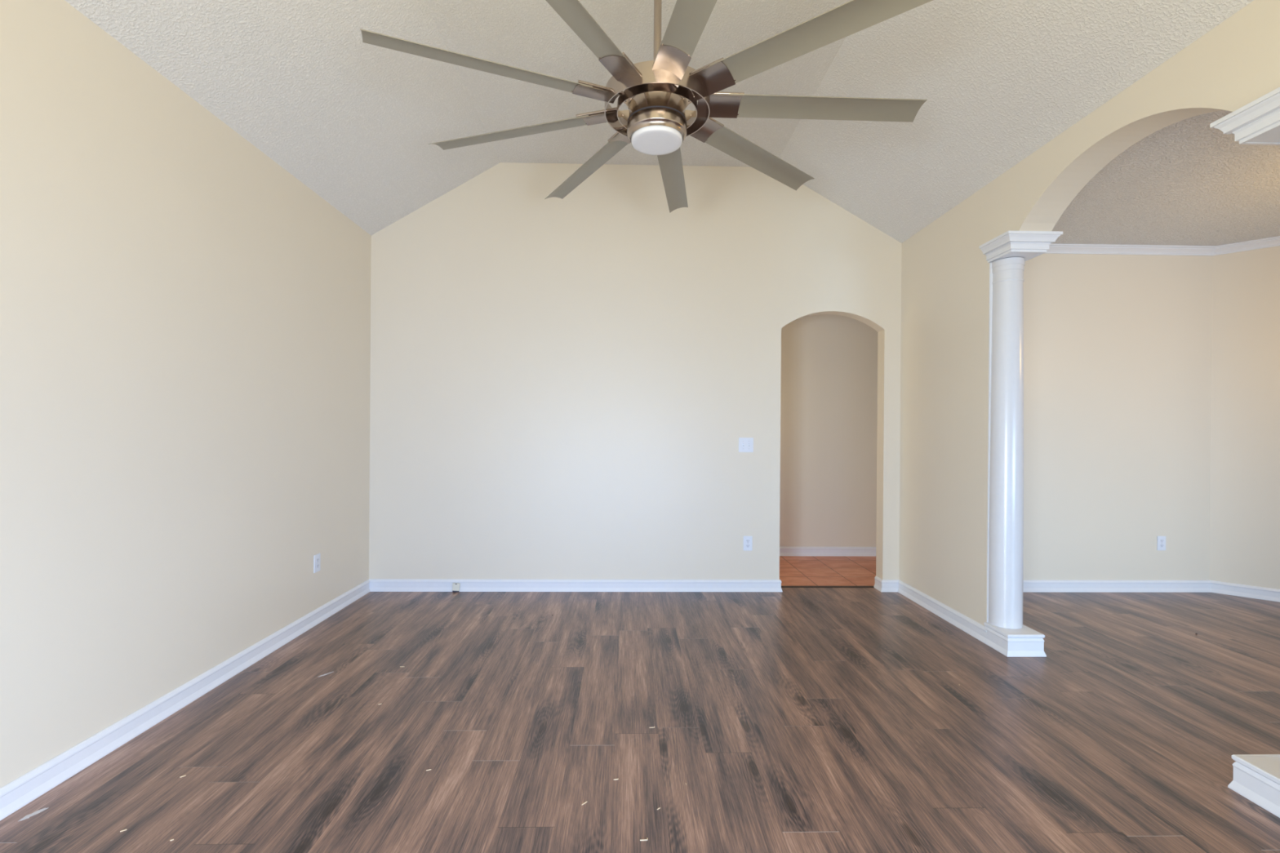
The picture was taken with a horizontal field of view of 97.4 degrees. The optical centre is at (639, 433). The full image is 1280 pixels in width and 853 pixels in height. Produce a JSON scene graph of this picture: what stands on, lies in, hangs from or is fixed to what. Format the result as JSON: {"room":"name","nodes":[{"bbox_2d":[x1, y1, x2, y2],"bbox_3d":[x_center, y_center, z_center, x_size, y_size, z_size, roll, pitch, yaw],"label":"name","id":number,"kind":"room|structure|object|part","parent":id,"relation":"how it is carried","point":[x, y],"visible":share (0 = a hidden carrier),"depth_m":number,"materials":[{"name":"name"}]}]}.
{"room":"empty living room","nodes":[
{"label":"empty living room","id":0,"kind":"room"},
{"bbox_2d":[0,0,371,787],"bbox_3d":[-2.108,-0.202,1.340,0.120,2.886,6.374,0,0,-1],"label":"wall","id":1,"kind":"structure","parent":0,"point":[185,321],"depth_m":2.36,"materials":[{"name":"beige paint"}]},
{"bbox_2d":[0,579,370,821],"bbox_3d":[-2.047,1.194,1.324,0.020,0.094,6.134,0,0,-1],"label":"baseboard","id":2,"kind":"structure","parent":1,"relation":"attached to","point":[15,795],"depth_m":2.36,"materials":[{"name":"white paint"}]},
{"bbox_2d":[313,553,320,573],"bbox_3d":[-2.102,0.845,3.665,0.008,0.115,0.071,0,0,-1],"label":"wall outlet","id":3,"kind":"object","parent":1,"relation":"attached to","point":[317,561],"visible":1,"depth_m":3.66,"materials":[{"name":"white plastic"}]},
{"bbox_2d":[0,555,1279,852],"bbox_3d":[1.886,1.308,2.071,8.119,0.080,7.654,0,0,-1],"label":"floor","id":4,"kind":"structure","parent":0,"point":[792,720],"depth_m":2.35,"materials":[{"name":"brown wood"}]},
{"bbox_2d":[18,807,48,821],"bbox_3d":[-1.976,1.240,1.832,0.024,0.001,0.073,0,0,21],"label":"smear","id":5,"kind":"object","parent":4,"relation":"on","point":[28,816],"visible":1,"depth_m":1.83,"materials":[{"name":"white paint"}]},
{"bbox_2d":[781,586,874,587],"bbox_3d":[1.522,1.258,4.617,0.831,0.006,0.040,0,0,-1],"label":"trim","id":6,"kind":"structure","parent":4,"relation":"on","point":[781,586],"depth_m":4.61,"materials":[{"name":"brown wood"}]},
{"bbox_2d":[979,230,1062,657],"bbox_3d":[2.202,0.068,3.278,0.310,2.400,0.261,0,0,-1],"label":"round column","id":7,"kind":"structure","parent":4,"relation":"on","point":[1006,254],"depth_m":3.30,"materials":[{"name":"white paint"}]},
{"bbox_2d":[1209,87,1279,817],"bbox_3d":[2.232,0.070,1.905,0.310,2.400,0.309,0,0,-1],"label":"round column","id":8,"kind":"structure","parent":4,"relation":"on","point":[1256,777],"depth_m":1.95,"materials":[{"name":"white paint"}]},
{"bbox_2d":[65,0,1253,243],"bbox_3d":[0.064,-1.875,1.375,4.200,0.690,6.154,0,0,-1],"label":"ceiling","id":9,"kind":"structure","parent":0,"point":[355,122],"depth_m":2.99,"materials":[{"name":"white paint"}]},
{"bbox_2d":[360,0,932,213],"bbox_3d":[0.099,-1.678,2.398,2.220,0.885,2.254,0,0,-1],"label":"ceiling fan","id":10,"kind":"object","parent":9,"relation":"hanging from","point":[657,93],"visible":1,"depth_m":2.28,"materials":[{"name":"silver metal"}]},
{"bbox_3d":[-0.597,-1.403,2.143,0.834,0.035,0.114,0,0,-22],"label":"blade","id":11,"kind":"part","parent":10,"relation":"part of","materials":[{"name":"grey metal"}]},
{"bbox_3d":[-0.605,-1.404,2.633,0.834,0.035,0.114,0,0,18],"label":"blade","id":12,"kind":"part","parent":10,"relation":"part of","materials":[{"name":"grey metal"}]},
{"bbox_3d":[-0.295,-1.403,3.014,0.114,0.035,0.834,0,0,-32],"label":"blade","id":13,"kind":"part","parent":10,"relation":"part of","materials":[{"name":"grey metal"}]},
{"bbox_3d":[-0.276,-1.401,1.772,0.114,0.035,0.834,0,0,28],"label":"blade","id":14,"kind":"part","parent":10,"relation":"part of","materials":[{"name":"grey metal"}]},
{"bbox_3d":[-0.188,-1.395,2.445,0.192,0.014,0.014,0,0,18],"label":"bracket rod","id":15,"kind":"part","parent":10,"relation":"part of","materials":[{"name":"silver metal"}]},
{"bbox_3d":[-0.156,-1.395,2.267,0.192,0.014,0.014,0,0,-22],"label":"bracket rod","id":16,"kind":"part","parent":10,"relation":"part of","materials":[{"name":"silver metal"}]},
{"bbox_3d":[-0.097,-1.395,2.602,0.014,0.014,0.192,0,0,-32],"label":"bracket rod","id":17,"kind":"part","parent":10,"relation":"part of","materials":[{"name":"silver metal"}]},
{"bbox_3d":[-0.018,-1.393,2.150,0.014,0.014,0.192,0,0,28],"label":"bracket rod","id":18,"kind":"part","parent":10,"relation":"part of","materials":[{"name":"silver metal"}]},
{"bbox_3d":[0.072,-1.254,2.399,0.219,0.038,0.219,0,0,-1],"label":"lamp shade","id":19,"kind":"part","parent":10,"relation":"part of","materials":[{"name":"white glass"}]},
{"bbox_3d":[0.186,-1.399,3.107,0.114,0.035,0.834,0,0,8],"label":"blade","id":20,"kind":"part","parent":10,"relation":"part of","materials":[{"name":"grey metal"}]},
{"bbox_3d":[0.208,-1.397,1.694,0.114,0.035,0.834,0,0,-12],"label":"blade","id":21,"kind":"part","parent":10,"relation":"part of","materials":[{"name":"grey metal"}]},
{"bbox_3d":[0.259,-1.415,2.171,0.143,0.012,0.012,0,0,38],"label":"bracket rod","id":22,"kind":"part","parent":10,"relation":"part of","materials":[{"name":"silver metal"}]},
{"bbox_3d":[0.330,-1.415,2.542,0.143,0.012,0.012,0,0,-42],"label":"bracket rod","id":23,"kind":"part","parent":10,"relation":"part of","materials":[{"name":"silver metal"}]},
{"bbox_3d":[0.362,-1.415,2.343,0.143,0.012,0.012,0,0,-2],"label":"bracket rod","id":24,"kind":"part","parent":10,"relation":"part of","materials":[{"name":"silver metal"}]},
{"bbox_3d":[0.615,-1.396,2.868,0.834,0.035,0.114,0,0,-42],"label":"blade","id":25,"kind":"part","parent":10,"relation":"part of","materials":[{"name":"grey metal"}]},
{"bbox_3d":[0.629,-1.394,1.946,0.834,0.035,0.114,0,0,38],"label":"blade","id":26,"kind":"part","parent":10,"relation":"part of","materials":[{"name":"grey metal"}]},
{"bbox_3d":[0.790,-1.394,2.410,0.834,0.035,0.114,0,0,-2],"label":"blade","id":27,"kind":"part","parent":10,"relation":"part of","materials":[{"name":"grey metal"}]},
{"bbox_2d":[368,162,1212,580],"bbox_3d":[1.304,-0.428,4.543,6.841,3.376,0.120,0,0,-1],"label":"wall","id":28,"kind":"structure","parent":0,"point":[567,388],"depth_m":4.46,"materials":[{"name":"beige paint"}]},
{"bbox_2d":[368,578,782,591],"bbox_3d":[-0.498,1.200,4.486,3.256,0.094,0.120,0,0,-1],"label":"baseboard","id":29,"kind":"structure","parent":28,"relation":"attached to","point":[375,584],"depth_m":4.43,"materials":[{"name":"white paint"}]},
{"bbox_2d":[452,582,460,592],"bbox_3d":[-1.436,1.206,4.395,0.058,0.071,0.022,0,0,-4],"label":"cable jack","id":30,"kind":"object","parent":29,"relation":"attached to","point":[455,587],"visible":1,"depth_m":4.39,"materials":[{"name":"beige plastic"}]},
{"bbox_2d":[738,437,753,452],"bbox_3d":[0.843,0.092,4.466,0.117,0.115,0.016,0,0,-1],"label":"light switch","id":31,"kind":"object","parent":28,"relation":"attached to","point":[745,444],"visible":1,"depth_m":4.47,"materials":[{"name":"white plastic"}]},
{"bbox_2d":[743,536,752,551],"bbox_3d":[0.857,0.875,4.471,0.071,0.115,0.008,0,0,-1],"label":"wall outlet","id":32,"kind":"object","parent":28,"relation":"attached to","point":[748,540],"visible":1,"depth_m":4.47,"materials":[{"name":"white plastic"}]},
{"bbox_2d":[873,576,899,591],"bbox_3d":[1.996,1.218,4.549,0.153,0.094,0.136,0,0,-1],"label":"baseboard","id":33,"kind":"structure","parent":28,"relation":"attached to","point":[882,585],"depth_m":4.49,"materials":[{"name":"white paint"}]},
{"bbox_2d":[1022,579,1279,602],"bbox_3d":[4.156,1.233,4.303,3.704,0.094,0.760,0,0,17],"label":"baseboard","id":34,"kind":"structure","parent":28,"relation":"attached to","point":[1028,585],"depth_m":4.52,"materials":[{"name":"white paint"}]},
{"bbox_2d":[1156,536,1165,550],"bbox_3d":[4.214,0.888,4.546,0.071,0.115,0.008,0,0,-1],"label":"wall outlet","id":35,"kind":"object","parent":28,"relation":"attached to","point":[1161,540],"visible":1,"depth_m":4.54,"materials":[{"name":"white plastic"}]},
{"bbox_2d":[779,314,877,546],"bbox_3d":[1.071,0.006,5.829,4.400,2.500,0.100,0,0,-1],"label":"wall","id":36,"kind":"structure","parent":0,"point":[828,492],"depth_m":5.80,"materials":[{"name":"beige paint"}]},
{"bbox_2d":[779,546,875,556],"bbox_3d":[1.064,1.209,5.771,4.380,0.094,0.020,0,0,-1],"label":"baseboard","id":37,"kind":"structure","parent":36,"relation":"attached to","point":[784,551],"depth_m":5.79,"materials":[{"name":"white paint"}]},
{"bbox_2d":[898,0,1279,626],"bbox_3d":[2.244,-0.122,1.427,0.186,2.786,6.154,0,0,-1],"label":"wall","id":38,"kind":"structure","parent":0,"point":[945,315],"depth_m":3.55,"materials":[{"name":"beige paint"}]},
{"bbox_2d":[897,580,986,643],"bbox_3d":[2.075,1.219,3.936,0.020,0.094,1.093,0,0,-1],"label":"baseboard","id":39,"kind":"structure","parent":38,"relation":"attached to","point":[961,621],"depth_m":3.83,"materials":[{"name":"white paint"}]},
{"bbox_2d":[1052,110,1279,245],"bbox_3d":[4.164,-1.551,1.417,3.633,0.100,6.254,0,0,-1],"label":"ceiling","id":40,"kind":"structure","parent":0,"point":[1188,182],"depth_m":3.55,"materials":[{"name":"white paint"}]},
{"bbox_2d":[1208,245,1279,589],"bbox_3d":[5.267,-0.104,4.025,1.666,2.786,0.120,0,0,44],"label":"wall","id":41,"kind":"structure","parent":0,"point":[1245,479],"depth_m":4.42,"materials":[{"name":"beige paint"}]},
{"bbox_2d":[1044,235,1279,255],"bbox_3d":[4.112,-1.468,1.465,3.532,0.066,6.154,0,0,-1],"label":"trim","id":42,"kind":"structure","parent":41,"relation":"attached to","point":[1054,248],"depth_m":4.51,"materials":[{"name":"white paint"}]}
]}

